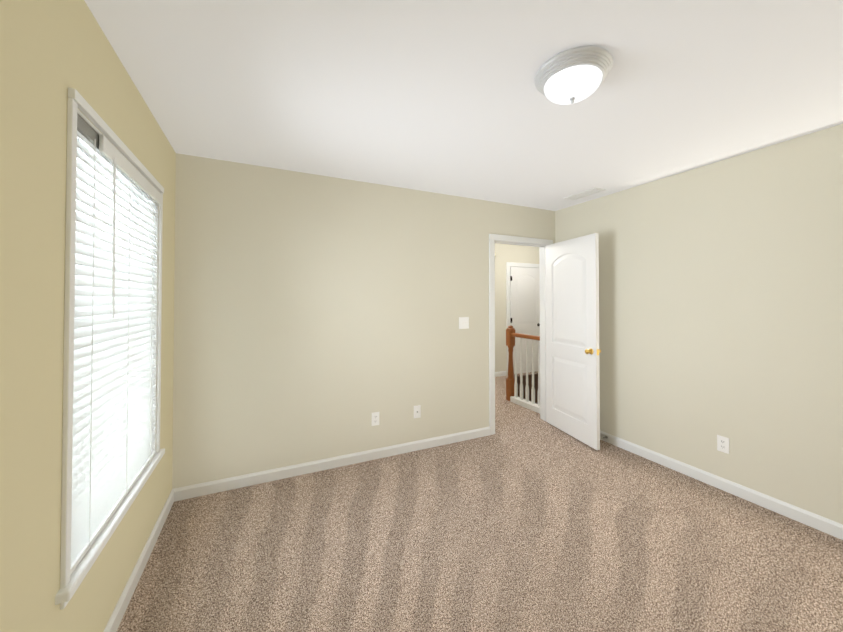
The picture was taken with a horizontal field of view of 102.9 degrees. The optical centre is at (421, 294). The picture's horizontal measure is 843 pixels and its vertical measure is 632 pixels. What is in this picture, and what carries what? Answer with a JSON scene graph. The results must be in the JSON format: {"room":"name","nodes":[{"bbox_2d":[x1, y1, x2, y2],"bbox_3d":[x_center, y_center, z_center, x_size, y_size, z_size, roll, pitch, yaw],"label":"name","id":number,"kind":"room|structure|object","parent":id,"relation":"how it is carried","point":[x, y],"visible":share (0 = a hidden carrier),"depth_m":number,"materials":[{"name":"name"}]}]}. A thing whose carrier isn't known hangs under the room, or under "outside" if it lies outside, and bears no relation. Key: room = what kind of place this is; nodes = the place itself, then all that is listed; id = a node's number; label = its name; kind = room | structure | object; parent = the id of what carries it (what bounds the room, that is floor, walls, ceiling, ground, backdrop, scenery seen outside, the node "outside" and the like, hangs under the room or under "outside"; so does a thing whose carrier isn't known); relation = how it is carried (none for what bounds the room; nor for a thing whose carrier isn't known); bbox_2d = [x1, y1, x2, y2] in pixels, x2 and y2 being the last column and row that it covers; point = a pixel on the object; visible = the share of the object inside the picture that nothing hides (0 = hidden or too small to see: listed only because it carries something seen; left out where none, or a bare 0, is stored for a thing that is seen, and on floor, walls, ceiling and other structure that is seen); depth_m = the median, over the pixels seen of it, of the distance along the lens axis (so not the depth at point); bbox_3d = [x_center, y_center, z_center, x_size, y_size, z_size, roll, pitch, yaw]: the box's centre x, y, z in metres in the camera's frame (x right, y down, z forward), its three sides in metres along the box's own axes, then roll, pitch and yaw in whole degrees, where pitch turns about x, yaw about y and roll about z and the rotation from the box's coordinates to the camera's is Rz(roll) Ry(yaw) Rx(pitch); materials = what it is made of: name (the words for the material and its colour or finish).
{"room":"empty bedroom","nodes":[
{"label":"empty bedroom","id":0,"kind":"room"},
{"bbox_2d":[0,0,175,631],"bbox_3d":[-1.014,0.192,0.630,0.160,2.440,3.980,0,-1,-25],"label":"wall","id":1,"kind":"structure","parent":0,"point":[52,52],"depth_m":0.97,"materials":[{"name":"paint"}]},
{"bbox_2d":[55,448,164,609],"bbox_3d":[-1.380,0.954,1.508,0.134,0.066,1.110,0,-1,-25],"label":"window sill","id":2,"kind":"structure","parent":1,"relation":"attached to","point":[63,596],"depth_m":1.27,"materials":[{"name":"white wood"}]},
{"bbox_2d":[60,88,163,588],"bbox_3d":[-1.409,0.135,1.506,0.170,1.579,1.060,0,-1,-25],"label":"window","id":3,"kind":"structure","parent":1,"relation":"in","point":[77,102],"depth_m":1.08,"materials":[{"name":"white wood"}]},
{"bbox_2d":[71,113,160,573],"bbox_3d":[-1.367,0.156,1.528,0.076,1.527,0.982,0,-1,-25],"label":"window blinds","id":4,"kind":"object","parent":3,"relation":"attached to","point":[113,451],"visible":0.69,"depth_m":1.37,"materials":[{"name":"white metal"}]},
{"bbox_2d":[103,489,173,631],"bbox_3d":[-0.935,1.370,0.650,0.014,0.085,3.740,0,-1,-25],"label":"baseboard","id":5,"kind":"structure","parent":1,"relation":"attached to","point":[117,615],"depth_m":1.67,"materials":[{"name":"white wood"}]},
{"bbox_2d":[172,153,554,488],"bbox_3d":[-0.131,0.229,3.179,3.930,2.440,0.120,0,-1,-25],"label":"wall","id":6,"kind":"structure","parent":0,"point":[316,317],"depth_m":2.78,"materials":[{"name":"paint"}]},
{"bbox_2d":[173,427,489,501],"bbox_3d":[-0.514,1.403,2.907,2.700,0.085,0.014,0,-1,-25],"label":"baseboard","id":7,"kind":"structure","parent":6,"relation":"attached to","point":[207,488],"depth_m":2.74,"materials":[{"name":"white wood"}]},
{"bbox_2d":[372,412,378,425],"bbox_3d":[-0.406,1.096,2.966,0.072,0.116,0.008,0,-1,-25],"label":"electrical outlet","id":8,"kind":"object","parent":6,"relation":"attached to","point":[375,418],"visible":1,"depth_m":2.96,"materials":[{"name":"white plastic"}]},
{"bbox_2d":[414,405,420,417],"bbox_3d":[-0.038,1.093,3.135,0.072,0.116,0.016,0,-1,-25],"label":"electrical outlet","id":9,"kind":"object","parent":6,"relation":"attached to","point":[417,411],"visible":1,"depth_m":3.14,"materials":[{"name":"white plastic"}]},
{"bbox_2d":[459,317,468,328],"bbox_3d":[0.428,0.281,3.365,0.116,0.116,0.018,0,-1,-25],"label":"switch plate","id":10,"kind":"object","parent":6,"relation":"attached to","point":[463,322],"visible":1,"depth_m":3.37,"materials":[{"name":"white plastic"}]},
{"bbox_2d":[489,234,552,434],"bbox_3d":[1.086,0.409,3.749,0.900,2.095,0.152,0,-1,-25],"label":"door frame","id":11,"kind":"structure","parent":6,"relation":"attached to","point":[541,244],"depth_m":3.64,"materials":[{"name":"white wood"}]},
{"bbox_2d":[545,233,600,449],"bbox_3d":[1.518,0.435,3.476,0.232,2.013,0.757,0,-1,-25],"label":"door","id":12,"kind":"structure","parent":6,"relation":"in","point":[573,350],"depth_m":3.40,"materials":[{"name":"white wood"}]},
{"bbox_2d":[84,0,842,244],"bbox_3d":[1.441,-1.044,2.970,6.580,0.100,6.090,0,-1,-25],"label":"ceiling","id":13,"kind":"structure","parent":0,"point":[446,97],"depth_m":1.62,"materials":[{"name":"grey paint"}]},
{"bbox_2d":[534,46,612,104],"bbox_3d":[0.684,-0.942,1.523,0.326,0.147,0.326,0,-1,-25],"label":"ceiling light","id":14,"kind":"object","parent":13,"relation":"attached to","point":[573,75],"visible":1,"depth_m":1.44,"materials":[{"name":"white glass"}]},
{"bbox_2d":[564,187,604,200],"bbox_3d":[1.589,-0.985,3.287,0.140,0.009,0.360,0,-1,-25],"label":"ceiling vent","id":15,"kind":"object","parent":13,"relation":"in","point":[584,193],"visible":0.96,"depth_m":3.26,"materials":[{"name":"white metal"}]},
{"bbox_2d":[117,419,842,631],"bbox_3d":[0.692,1.474,1.415,3.930,0.100,3.980,0,-1,-25],"label":"floor carpet","id":16,"kind":"object","parent":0,"point":[539,525],"depth_m":1.86,"materials":[{"name":"beige carpet"}]},
{"bbox_2d":[495,243,538,374],"bbox_3d":[0.815,0.269,5.972,5.140,2.440,0.150,0,-1,-25],"label":"wall","id":17,"kind":"structure","parent":0,"point":[504,253],"depth_m":6.21,"materials":[{"name":"paint"}]},
{"bbox_2d":[495,371,505,376],"bbox_3d":[0.101,1.440,5.529,3.245,0.085,0.014,0,-1,-25],"label":"baseboard","id":18,"kind":"structure","parent":17,"relation":"attached to","point":[501,373],"depth_m":6.16,"materials":[{"name":"white wood"}]},
{"bbox_2d":[506,262,539,374],"bbox_3d":[1.961,0.444,6.493,0.900,2.105,0.152,0,-1,-25],"label":"door frame","id":19,"kind":"structure","parent":17,"relation":"attached to","point":[513,264],"depth_m":6.26,"materials":[{"name":"white wood"}]},
{"bbox_2d":[510,267,539,373],"bbox_3d":[1.988,0.479,6.424,0.750,2.008,0.167,0,-1,-25],"label":"hall door","id":20,"kind":"structure","parent":17,"relation":"in","point":[524,300],"depth_m":6.41,"materials":[{"name":"white wood"}]},
{"bbox_2d":[495,371,540,427],"bbox_3d":[1.245,1.526,5.040,4.900,0.100,2.110,0,-1,-25],"label":"floor","id":21,"kind":"structure","parent":0,"point":[507,412],"depth_m":4.25,"materials":[{"name":"beige carpet"}]},
{"bbox_2d":[506,325,539,413],"bbox_3d":[1.391,0.944,4.386,0.116,1.045,0.788,0,-1,-25],"label":"stair railing","id":22,"kind":"object","parent":21,"relation":"on","point":[512,384],"visible":0.85,"depth_m":4.49,"materials":[{"name":"white wood"}]},
{"bbox_2d":[555,124,842,523],"bbox_3d":[2.441,0.215,2.190,0.120,2.440,3.860,0,-1,-25],"label":"wall","id":23,"kind":"structure","parent":0,"point":[720,298],"depth_m":2.42,"materials":[{"name":"paint"}]},
{"bbox_2d":[600,430,842,539],"bbox_3d":[2.354,1.392,2.199,0.014,0.085,3.740,0,-1,-25],"label":"baseboard","id":24,"kind":"structure","parent":23,"relation":"attached to","point":[817,522],"depth_m":2.39,"materials":[{"name":"white wood"}]},
{"bbox_2d":[717,435,728,453],"bbox_3d":[2.228,1.104,2.479,0.008,0.116,0.072,0,-1,-25],"label":"electrical outlet","id":25,"kind":"object","parent":23,"relation":"attached to","point":[722,444],"visible":1,"depth_m":2.48,"materials":[{"name":"white plastic"}]},
{"bbox_3d":[2.792,1.048,4.543,2.530,4.040,0.120,0,-1,-25],"label":"wall","id":26,"kind":"structure","parent":0,"visible":0},
{"bbox_2d":[514,373,537,403],"bbox_3d":[2.591,2.129,4.941,2.540,1.930,0.800,0,-1,-25],"label":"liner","id":27,"kind":"object","parent":26,"relation":"attached to","point":[530,383],"depth_m":4.88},
{"label":"outside","id":28,"kind":"structure","parent":0,"visible":0},
{"bbox_2d":[76,159,122,248],"bbox_3d":[-1.766,0.073,1.361,0.001,3.300,3.100,0,-1,-25],"label":"sky","id":29,"kind":"structure","parent":28,"point":[83,173],"depth_m":2.26,"materials":[{"name":"white"}]}
]}

